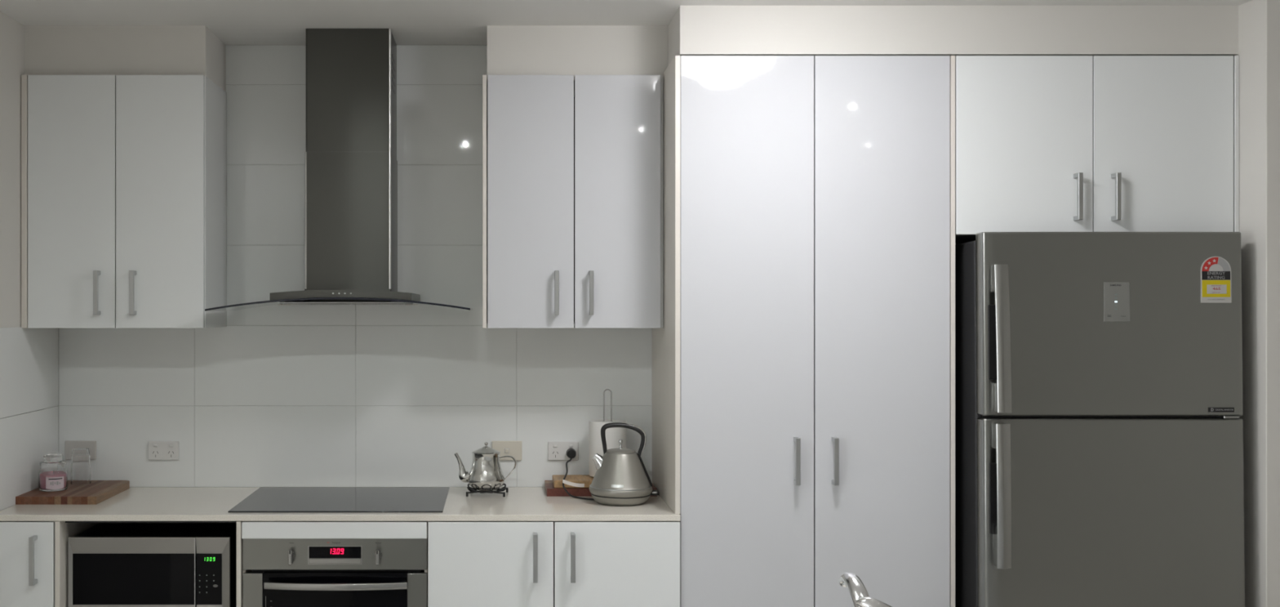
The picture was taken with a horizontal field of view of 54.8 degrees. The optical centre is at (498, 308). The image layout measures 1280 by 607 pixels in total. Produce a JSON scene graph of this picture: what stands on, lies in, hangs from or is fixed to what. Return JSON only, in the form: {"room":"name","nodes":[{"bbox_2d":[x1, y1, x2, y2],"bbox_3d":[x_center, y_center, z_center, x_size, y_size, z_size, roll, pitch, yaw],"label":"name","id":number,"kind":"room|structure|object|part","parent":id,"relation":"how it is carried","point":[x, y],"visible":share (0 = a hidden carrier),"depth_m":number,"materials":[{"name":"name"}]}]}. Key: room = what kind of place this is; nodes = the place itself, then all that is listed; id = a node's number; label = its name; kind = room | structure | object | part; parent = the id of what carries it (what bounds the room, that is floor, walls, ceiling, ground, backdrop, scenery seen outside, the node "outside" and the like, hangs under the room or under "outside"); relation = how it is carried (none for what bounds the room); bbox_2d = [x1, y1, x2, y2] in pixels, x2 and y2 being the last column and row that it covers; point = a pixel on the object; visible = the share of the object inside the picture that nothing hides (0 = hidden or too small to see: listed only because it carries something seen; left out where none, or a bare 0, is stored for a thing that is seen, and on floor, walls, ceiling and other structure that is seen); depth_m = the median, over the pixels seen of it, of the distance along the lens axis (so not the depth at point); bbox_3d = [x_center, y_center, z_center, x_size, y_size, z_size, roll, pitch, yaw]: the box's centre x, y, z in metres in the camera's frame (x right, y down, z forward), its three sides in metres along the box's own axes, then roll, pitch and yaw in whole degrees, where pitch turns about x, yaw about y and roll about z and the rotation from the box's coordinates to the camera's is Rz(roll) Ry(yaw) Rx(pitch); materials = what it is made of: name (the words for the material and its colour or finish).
{"room":"kitchen","nodes":[
{"label":"kitchen","id":0,"kind":"room"},
{"bbox_2d":[0,11,58,510],"bbox_3d":[-3.122,0.290,3.221,2.956,2.550,2.702,0,0,0],"label":"wall","id":1,"kind":"structure","parent":0,"point":[29,357],"depth_m":4.17,"materials":[{"name":"white paint"}]},
{"bbox_2d":[57,44,652,606],"bbox_3d":[0.477,0.290,4.630,4.455,2.550,0.120,0,0,0],"label":"wall","id":2,"kind":"structure","parent":0,"point":[292,395],"depth_m":4.57,"materials":[{"name":"grey tile"}]},
{"bbox_2d":[64,440,96,459],"bbox_3d":[-1.560,0.527,4.565,0.117,0.070,0.009,0,0,0],"label":"wall plate","id":3,"kind":"object","parent":2,"relation":"attached to","point":[69,445],"visible":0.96,"depth_m":4.56,"materials":[{"name":"grey plastic"}]},
{"bbox_2d":[21,75,226,328],"bbox_3d":[-1.331,-0.370,4.374,0.632,0.873,0.390,0,0,0],"label":"upper cabinet","id":4,"kind":"object","parent":2,"relation":"attached to","point":[124,177],"visible":1,"depth_m":4.22,"materials":[{"name":"white laminate"}]},
{"bbox_3d":[-1.474,-0.370,4.229,0.301,0.873,0.018,0,0,0],"label":"door","id":5,"kind":"part","parent":4,"relation":"part of","materials":[{"name":"white laminate"}]},
{"bbox_3d":[-1.379,-0.055,4.199,0.014,0.152,0.041,0,0,0],"label":"handle","id":6,"kind":"part","parent":4,"relation":"part of","materials":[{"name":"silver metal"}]},
{"bbox_2d":[24,25,225,91],"bbox_3d":[-1.335,-0.896,4.412,0.630,0.178,0.315,0,0,0],"label":"bulkhead","id":7,"kind":"structure","parent":4,"relation":"on","point":[49,50],"depth_m":4.25,"materials":[{"name":"white paint"}]},
{"bbox_3d":[-1.256,-0.055,4.199,0.014,0.152,0.041,0,0,0],"label":"handle","id":8,"kind":"part","parent":4,"relation":"part of","materials":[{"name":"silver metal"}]},
{"bbox_3d":[-1.169,-0.370,4.229,0.302,0.873,0.018,0,0,0],"label":"door","id":9,"kind":"part","parent":4,"relation":"part of","materials":[{"name":"white laminate"}]},
{"bbox_3d":[-1.023,-0.370,4.404,0.016,0.873,0.330,0,0,0],"label":"panel","id":10,"kind":"part","parent":4,"relation":"part of","materials":[{"name":"white"}]},
{"bbox_2d":[148,440,178,459],"bbox_3d":[-1.250,0.529,4.563,0.114,0.069,0.013,0,0,0],"label":"power socket","id":11,"kind":"object","parent":2,"relation":"attached to","point":[157,450],"visible":1,"depth_m":4.56,"materials":[{"name":"white plastic"}]},
{"bbox_2d":[204,28,473,311],"bbox_3d":[-0.541,-0.488,4.330,0.892,0.991,0.479,0,0,0],"label":"range hood","id":12,"kind":"object","parent":2,"relation":"attached to","point":[351,162],"visible":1,"depth_m":4.29,"materials":[{"name":"grey metal"}]},
{"bbox_2d":[279,301,413,303],"bbox_3d":[-0.529,-0.021,4.345,0.425,0.006,0.410,0,0,0],"label":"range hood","id":13,"kind":"object","parent":12,"relation":"on","point":[281,302],"depth_m":4.14,"materials":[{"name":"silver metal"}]},
{"bbox_2d":[491,440,521,459],"bbox_3d":[0.031,0.529,4.563,0.113,0.072,0.013,0,0,0],"label":"light switch","id":14,"kind":"object","parent":2,"relation":"attached to","point":[513,448],"visible":0.88,"depth_m":4.56,"materials":[{"name":"beige plastic"}]},
{"bbox_2d":[547,440,578,459],"bbox_3d":[0.241,0.530,4.563,0.114,0.070,0.013,0,0,0],"label":"power socket","id":15,"kind":"object","parent":2,"relation":"attached to","point":[557,450],"visible":1,"depth_m":4.56,"materials":[{"name":"white plastic"}]},
{"bbox_2d":[482,75,662,328],"bbox_3d":[0.258,-0.370,4.374,0.626,0.873,0.390,0,0,0],"label":"upper cabinet","id":16,"kind":"object","parent":2,"relation":"attached to","point":[572,166],"visible":1,"depth_m":4.22,"materials":[{"name":"white"}]},
{"bbox_3d":[-0.048,-0.370,4.394,0.014,0.873,0.351,0,0,0],"label":"panel","id":17,"kind":"part","parent":16,"relation":"part of","materials":[{"name":"white"}]},
{"bbox_3d":[0.259,-0.798,4.404,0.599,0.015,0.330,0,0,0],"label":"panel","id":18,"kind":"part","parent":16,"relation":"part of","materials":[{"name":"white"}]},
{"bbox_3d":[0.111,-0.370,4.229,0.298,0.873,0.018,0,0,0],"label":"door","id":19,"kind":"part","parent":16,"relation":"part of","materials":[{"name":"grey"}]},
{"bbox_3d":[0.200,-0.055,4.199,0.014,0.152,0.041,0,0,0],"label":"handle","id":20,"kind":"part","parent":16,"relation":"part of","materials":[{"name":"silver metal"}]},
{"bbox_3d":[0.259,-0.370,4.566,0.599,0.839,0.007,0,0,0],"label":"panel","id":21,"kind":"part","parent":16,"relation":"part of","materials":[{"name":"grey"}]},
{"bbox_2d":[487,25,667,75],"bbox_3d":[0.275,-0.896,4.412,0.629,0.178,0.315,0,0,0],"label":"bulkhead","id":22,"kind":"structure","parent":16,"relation":"on","point":[512,50],"depth_m":4.25,"materials":[{"name":"white paint"}]},
{"bbox_3d":[0.318,-0.055,4.199,0.014,0.152,0.041,0,0,0],"label":"handle","id":23,"kind":"part","parent":16,"relation":"part of","materials":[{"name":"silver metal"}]},
{"bbox_3d":[0.412,-0.370,4.229,0.296,0.873,0.018,0,0,0],"label":"door","id":24,"kind":"part","parent":16,"relation":"part of","materials":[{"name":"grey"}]},
{"bbox_3d":[0.565,-0.370,4.404,0.012,0.873,0.330,0,0,0],"label":"panel","id":25,"kind":"part","parent":16,"relation":"part of","materials":[{"name":"white"}]},
{"bbox_2d":[955,55,1239,244],"bbox_3d":[1.944,-0.531,4.249,0.921,0.580,0.640,0,0,0],"label":"upper cabinet","id":26,"kind":"object","parent":2,"relation":"attached to","point":[1043,143],"visible":0.77,"depth_m":3.97,"materials":[{"name":"white laminate"}]},
{"bbox_3d":[1.943,-0.251,4.279,0.890,0.016,0.579,0,0,0],"label":"panel","id":27,"kind":"part","parent":26,"relation":"part of","materials":[{"name":"black"}]},
{"bbox_3d":[1.708,-0.531,3.979,0.443,0.580,0.018,0,0,0],"label":"door","id":28,"kind":"part","parent":26,"relation":"part of","materials":[{"name":"white laminate"}]},
{"bbox_3d":[1.872,-0.362,3.950,0.014,0.152,0.041,0,0,0],"label":"handle","id":29,"kind":"part","parent":26,"relation":"part of","materials":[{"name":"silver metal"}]},
{"bbox_3d":[1.995,-0.362,3.950,0.014,0.152,0.041,0,0,0],"label":"handle","id":30,"kind":"part","parent":26,"relation":"part of","materials":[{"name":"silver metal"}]},
{"bbox_3d":[2.160,-0.531,3.979,0.453,0.580,0.018,0,0,0],"label":"door","id":31,"kind":"part","parent":26,"relation":"part of","materials":[{"name":"white laminate"}]},
{"bbox_3d":[2.397,-0.531,4.269,0.014,0.580,0.601,0,0,0],"label":"panel","id":32,"kind":"part","parent":26,"relation":"part of","materials":[{"name":"white laminate"}]},
{"bbox_2d":[0,0,1251,44],"bbox_3d":[0.000,-1.035,0.080,9.400,0.100,9.220,0,0,0],"label":"ceiling","id":33,"kind":"structure","parent":0,"point":[233,22],"depth_m":4.04,"materials":[{"name":"white paint"}]},
{"bbox_2d":[1233,0,1279,606],"bbox_3d":[3.502,0.290,4.201,2.195,2.550,0.742,0,0,0],"label":"wall","id":34,"kind":"structure","parent":0,"point":[1259,20],"depth_m":3.86,"materials":[{"name":"white paint"}]},
{"bbox_3d":[0.000,1.615,0.080,9.400,0.100,9.220,0,0,0],"label":"floor","id":35,"kind":"structure","parent":0,"visible":0},
{"bbox_2d":[0,520,54,606],"bbox_3d":[-1.542,1.126,4.239,0.212,0.878,0.659,0,0,0],"label":"base cabinet","id":36,"kind":"object","parent":35,"relation":"on","point":[27,548],"visible":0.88,"depth_m":3.95,"materials":[{"name":"white"}]},
{"bbox_3d":[-1.495,0.808,3.929,0.014,0.155,0.041,0,0,0],"label":"handle","id":37,"kind":"part","parent":36,"relation":"part of","materials":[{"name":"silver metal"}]},
{"bbox_2d":[54,520,242,606],"bbox_3d":[-1.134,1.126,4.260,0.601,0.878,0.616,0,0,0],"label":"base cabinet","id":38,"kind":"object","parent":35,"relation":"on","point":[63,529],"visible":0.24,"depth_m":3.97,"materials":[{"name":"white"}]},
{"bbox_3d":[-1.426,1.076,4.260,0.016,0.778,0.616,0,0,0],"label":"panel","id":39,"kind":"part","parent":38,"relation":"part of","materials":[{"name":"white laminate"}]},
{"bbox_2d":[68,522,236,606],"bbox_3d":[-1.143,0.891,4.255,0.528,0.288,0.511,0,0,0],"label":"microwave","id":40,"kind":"object","parent":38,"relation":"on","point":[111,564],"visible":0.84,"depth_m":4.01,"materials":[{"name":"silver metal"}]},
{"bbox_3d":[-1.200,0.885,4.010,0.415,0.276,0.020,0,0,0],"label":"door","id":41,"kind":"part","parent":40,"relation":"part of","materials":[{"name":"black glass"}]},
{"bbox_3d":[-0.935,0.885,4.010,0.112,0.276,0.020,0,0,0],"label":"control panel","id":42,"kind":"part","parent":40,"relation":"part of","materials":[{"name":"black plastic"}]},
{"bbox_3d":[-0.840,1.076,4.260,0.015,0.778,0.616,0,0,0],"label":"panel","id":43,"kind":"part","parent":38,"relation":"part of","materials":[{"name":"white laminate"}]},
{"bbox_2d":[241,520,427,606],"bbox_3d":[-0.531,1.126,4.260,0.600,0.878,0.616,0,0,0],"label":"base cabinet","id":44,"kind":"object","parent":35,"relation":"on","point":[250,529],"visible":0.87,"depth_m":3.95,"materials":[{"name":"white laminate"}]},
{"bbox_3d":[-0.826,1.076,4.269,0.010,0.778,0.597,0,0,0],"label":"panel","id":45,"kind":"part","parent":44,"relation":"part of","materials":[{"name":"white laminate"}]},
{"bbox_2d":[243,537,427,606],"bbox_3d":[-0.529,1.052,4.218,0.596,0.625,0.645,0,0,0],"label":"oven","id":46,"kind":"object","parent":44,"relation":"in","point":[285,571],"visible":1,"depth_m":3.96,"materials":[{"name":"grey metal"}]},
{"bbox_3d":[-0.529,0.796,3.954,0.174,0.060,0.002,0,0,0],"label":"display frame","id":47,"kind":"part","parent":46,"relation":"part of","materials":[{"name":"black glass"}]},
{"bbox_3d":[-0.529,1.107,3.968,0.467,0.506,0.022,0,0,0],"label":"door","id":48,"kind":"part","parent":46,"relation":"part of","materials":[{"name":"black glass"}]},
{"bbox_3d":[-0.522,0.887,3.927,0.458,0.022,0.063,0,0,0],"label":"door handle","id":49,"kind":"part","parent":46,"relation":"part of","materials":[{"name":"silver metal"}]},
{"bbox_3d":[-0.529,0.792,3.966,0.596,0.103,0.022,0,0,0],"label":"control panel","id":50,"kind":"part","parent":46,"relation":"part of","materials":[{"name":"silver metal"}]},
{"bbox_3d":[-0.236,1.076,4.269,0.010,0.778,0.597,0,0,0],"label":"panel","id":51,"kind":"part","parent":44,"relation":"part of","materials":[{"name":"white"}]},
{"bbox_2d":[427,520,679,606],"bbox_3d":[0.179,1.126,4.239,0.817,0.878,0.659,0,0,0],"label":"base cabinet","id":52,"kind":"object","parent":35,"relation":"on","point":[471,563],"visible":0.96,"depth_m":3.95,"materials":[{"name":"white laminate"}]},
{"bbox_2d":[0,486,680,520],"bbox_3d":[-0.528,0.675,4.260,2.232,0.020,0.620,0,0,0],"label":"countertop","id":53,"kind":"structure","parent":52,"relation":"on","point":[134,503],"depth_m":4.06,"materials":[{"name":"stone"}]},
{"bbox_2d":[15,480,129,503],"bbox_3d":[-1.506,0.651,4.359,0.275,0.027,0.398,0,0,0],"label":"chopping board","id":54,"kind":"object","parent":53,"relation":"on","point":[96,491],"visible":0.86,"depth_m":4.22,"materials":[{"name":"brown wood"}]},
{"bbox_2d":[38,452,67,491],"bbox_3d":[-1.571,0.573,4.314,0.097,0.130,0.098,0,0,0],"label":"candle jar","id":55,"kind":"object","parent":54,"relation":"on","point":[53,472],"visible":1,"depth_m":4.28,"materials":[{"name":"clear glass"}]},
{"bbox_3d":[-1.571,0.526,4.315,0.090,0.036,0.090,0,0,0],"label":"glass lid","id":56,"kind":"part","parent":55,"relation":"part of","materials":[{"name":"white"}]},
{"bbox_2d":[50,480,60,484],"bbox_3d":[-1.548,0.609,4.273,0.034,0.014,0.003,0,0,-29],"label":"label","id":57,"kind":"object","parent":55,"relation":"on","point":[52,482],"depth_m":4.27,"materials":[{"name":"grey paper"}]},
{"bbox_2d":[70,447,91,484],"bbox_3d":[-1.526,0.574,4.470,0.071,0.128,0.072,0,0,0],"label":"tumbler","id":58,"kind":"object","parent":54,"relation":"on","point":[81,473],"visible":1,"depth_m":4.44,"materials":[{"name":"clear glass"}]},
{"bbox_2d":[227,486,448,511],"bbox_3d":[-0.533,0.663,4.266,0.703,0.004,0.537,0,0,0],"label":"cooktop","id":59,"kind":"object","parent":53,"relation":"in","point":[264,499],"visible":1,"depth_m":4.22,"materials":[{"name":"black glass"}]},
{"bbox_2d":[466,483,508,496],"bbox_3d":[-0.040,0.648,4.385,0.150,0.034,0.154,0,0,0],"label":"trivet","id":60,"kind":"object","parent":53,"relation":"on","point":[471,489],"visible":0.7,"depth_m":4.34,"materials":[{"name":"black metal"}]},
{"bbox_2d":[453,441,516,490],"bbox_3d":[-0.046,0.561,4.386,0.192,0.169,0.134,0,0,33],"label":"teapot","id":61,"kind":"object","parent":60,"relation":"on","point":[486,470],"visible":1,"depth_m":4.34,"materials":[{"name":"silver metal"}]},
{"bbox_3d":[-0.128,0.568,4.385,0.064,0.108,0.040,0,0,0],"label":"spout","id":62,"kind":"part","parent":61,"relation":"part of","materials":[{"name":"silver metal"}]},
{"bbox_3d":[-0.044,0.507,4.385,0.098,0.033,0.098,0,0,0],"label":"lid","id":63,"kind":"part","parent":61,"relation":"part of","materials":[{"name":"silver metal"}]},
{"bbox_3d":[0.032,0.570,4.385,0.065,0.090,0.019,0,0,0],"label":"handle","id":64,"kind":"part","parent":61,"relation":"part of","materials":[{"name":"silver metal"}]},
{"bbox_2d":[544,480,657,496],"bbox_3d":[0.368,0.651,4.449,0.391,0.027,0.218,0,0,0],"label":"chopping board","id":65,"kind":"object","parent":53,"relation":"on","point":[551,491],"visible":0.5,"depth_m":4.34,"materials":[{"name":"brown wood"}]},
{"bbox_2d":[551,474,593,487],"bbox_3d":[0.296,0.624,4.430,0.197,0.027,0.150,0,0,0],"label":"serving board","id":66,"kind":"object","parent":65,"relation":"on","point":[557,479],"visible":0.54,"depth_m":4.37,"materials":[{"name":"brown wood"}]},
{"bbox_2d":[591,388,612,477],"bbox_3d":[0.397,0.451,4.452,0.128,0.319,0.128,0,0,0],"label":"paper towel holder","id":67,"kind":"object","parent":65,"relation":"on","point":[606,388],"visible":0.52,"depth_m":4.45,"materials":[{"name":"silver metal"}]},
{"bbox_2d":[589,418,626,476],"bbox_3d":[0.397,0.507,4.452,0.135,0.198,0.135,0,0,0],"label":"paper towel roll","id":68,"kind":"object","parent":67,"relation":"on","point":[613,434],"visible":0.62,"depth_m":4.40,"materials":[{"name":"white paper"}]},
{"bbox_3d":[0.397,0.449,4.452,0.031,0.315,0.004,0,0,0],"label":"loop rod","id":69,"kind":"part","parent":67,"relation":"part of","materials":[{"name":"silver metal"}]},
{"bbox_2d":[562,422,657,505],"bbox_3d":[0.336,0.527,4.313,0.217,0.275,0.497,0,0,-36],"label":"kettle","id":70,"kind":"object","parent":53,"relation":"on","point":[621,477],"visible":1,"depth_m":4.14,"materials":[{"name":"grey metal"}]},
{"bbox_3d":[0.267,0.603,4.351,0.093,0.125,0.353,0,0,-13],"label":"power cord","id":71,"kind":"part","parent":70,"relation":"part of","materials":[{"name":"black plastic"}]},
{"bbox_3d":[0.350,0.523,4.200,0.058,0.058,0.052,0,0,0],"label":"spout","id":72,"kind":"part","parent":70,"relation":"part of","materials":[{"name":"silver metal"}]},
{"bbox_3d":[0.419,0.463,4.200,0.014,0.033,0.014,0,0,0],"label":"knob","id":73,"kind":"part","parent":70,"relation":"part of","materials":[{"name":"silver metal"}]},
{"bbox_3d":[0.419,0.484,4.200,0.102,0.012,0.102,0,0,0],"label":"lid","id":74,"kind":"part","parent":70,"relation":"part of","materials":[{"name":"grey metal"}]},
{"bbox_3d":[0.428,0.451,4.200,0.154,0.122,0.022,0,0,0],"label":"handle","id":75,"kind":"part","parent":70,"relation":"part of","materials":[{"name":"black plastic"}]},
{"bbox_2d":[650,488,657,494],"bbox_3d":[0.531,0.630,4.200,0.032,0.017,0.024,0,0,0],"label":"switch","id":76,"kind":"object","parent":70,"relation":"attached to","point":[654,491],"depth_m":4.19,"materials":[{"name":"black plastic"}]},
{"bbox_3d":[-0.221,1.076,4.269,0.016,0.778,0.599,0,0,0],"label":"panel","id":77,"kind":"part","parent":52,"relation":"part of","materials":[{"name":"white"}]},
{"bbox_3d":[-0.025,1.077,3.959,0.405,0.776,0.018,0,0,0],"label":"door","id":78,"kind":"part","parent":52,"relation":"part of","materials":[{"name":"white laminate"}]},
{"bbox_3d":[0.118,0.798,3.929,0.014,0.155,0.041,0,0,0],"label":"handle","id":79,"kind":"part","parent":52,"relation":"part of","materials":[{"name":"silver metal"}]},
{"bbox_3d":[0.239,0.798,3.929,0.014,0.155,0.041,0,0,0],"label":"handle","id":80,"kind":"part","parent":52,"relation":"part of","materials":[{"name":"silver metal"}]},
{"bbox_3d":[0.384,1.077,3.959,0.405,0.776,0.018,0,0,0],"label":"door","id":81,"kind":"part","parent":52,"relation":"part of","materials":[{"name":"white laminate"}]},
{"bbox_2d":[652,55,955,606],"bbox_3d":[1.028,0.372,4.249,0.910,2.386,0.640,0,0,0],"label":"cupboard","id":82,"kind":"object","parent":35,"relation":"on","point":[803,352],"visible":0.97,"depth_m":3.97,"materials":[{"name":"white"}]},
{"bbox_3d":[0.582,-0.078,4.268,0.017,1.486,0.603,0,0,0],"label":"panel","id":83,"kind":"part","parent":82,"relation":"part of","materials":[{"name":"white"}]},
{"bbox_3d":[0.808,0.319,3.979,0.433,2.281,0.018,0,0,0],"label":"door","id":84,"kind":"part","parent":82,"relation":"part of","materials":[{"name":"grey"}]},
{"bbox_3d":[0.964,0.491,3.950,0.014,0.152,0.041,0,0,0],"label":"handle","id":85,"kind":"part","parent":82,"relation":"part of","materials":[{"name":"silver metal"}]},
{"bbox_3d":[1.087,0.491,3.950,0.014,0.152,0.041,0,0,0],"label":"handle","id":86,"kind":"part","parent":82,"relation":"part of","materials":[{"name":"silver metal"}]},
{"bbox_3d":[1.247,0.319,3.979,0.438,2.281,0.018,0,0,0],"label":"door","id":87,"kind":"part","parent":82,"relation":"part of","materials":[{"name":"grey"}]},
{"bbox_3d":[1.476,0.372,4.268,0.014,2.386,0.602,0,0,0],"label":"panel","id":88,"kind":"part","parent":82,"relation":"part of","materials":[{"name":"white"}]},
{"bbox_2d":[667,5,1238,66],"bbox_3d":[1.498,-0.906,4.272,1.815,0.158,0.596,0,0,0],"label":"bulkhead","id":89,"kind":"structure","parent":82,"relation":"on","point":[693,30],"depth_m":3.97,"materials":[{"name":"white paint"}]},
{"bbox_2d":[955,231,1244,606],"bbox_3d":[1.933,0.667,4.153,0.820,1.809,0.765,0,-1,0],"label":"fridge","id":90,"kind":"object","parent":35,"relation":"on","point":[1099,405],"visible":1,"depth_m":3.84,"materials":[{"name":"grey metal"}]},
{"bbox_3d":[1.570,0.580,3.809,0.050,0.447,0.055,0,-1,0],"label":"door handle","id":91,"kind":"part","parent":90,"relation":"part of","materials":[{"name":"silver metal"}]},
{"bbox_3d":[1.570,0.091,3.813,0.050,0.459,0.064,0,-1,0],"label":"door handle","id":92,"kind":"part","parent":90,"relation":"part of","materials":[{"name":"silver metal"}]},
{"bbox_3d":[1.933,0.047,3.870,0.820,0.578,0.059,0,-1,0],"label":"door","id":93,"kind":"part","parent":90,"relation":"part of","materials":[{"name":"silver metal"}]},
{"bbox_3d":[1.933,0.905,3.855,0.820,1.119,0.059,0,-1,0],"label":"door","id":94,"kind":"part","parent":90,"relation":"part of","materials":[{"name":"silver metal"}]},
{"bbox_3d":[1.942,-0.022,3.842,0.081,0.123,0.004,0,-1,0],"label":"display panel","id":95,"kind":"part","parent":90,"relation":"part of","materials":[{"name":"grey plastic"}]},
{"bbox_3d":[0.650,1.115,1.820,2.700,0.900,0.900,0,0,0],"label":"bench","id":96,"kind":"object","parent":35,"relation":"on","visible":0},
{"bbox_2d":[839,571,892,606],"bbox_3d":[0.497,0.518,1.662,0.069,0.294,0.203,0,0,0],"label":"mixer tap","id":97,"kind":"object","parent":96,"relation":"on","point":[860,595],"visible":1,"depth_m":1.66,"materials":[{"name":"silver metal"}]},
{"bbox_3d":[0.497,0.424,1.677,0.032,0.107,0.173,0,0,0],"label":"spout","id":98,"kind":"part","parent":97,"relation":"part of","materials":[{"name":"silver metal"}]},
{"bbox_3d":[0.497,0.395,1.582,0.065,0.048,0.034,0,0,-25],"label":"lever","id":99,"kind":"part","parent":97,"relation":"part of","materials":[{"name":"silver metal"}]}
]}

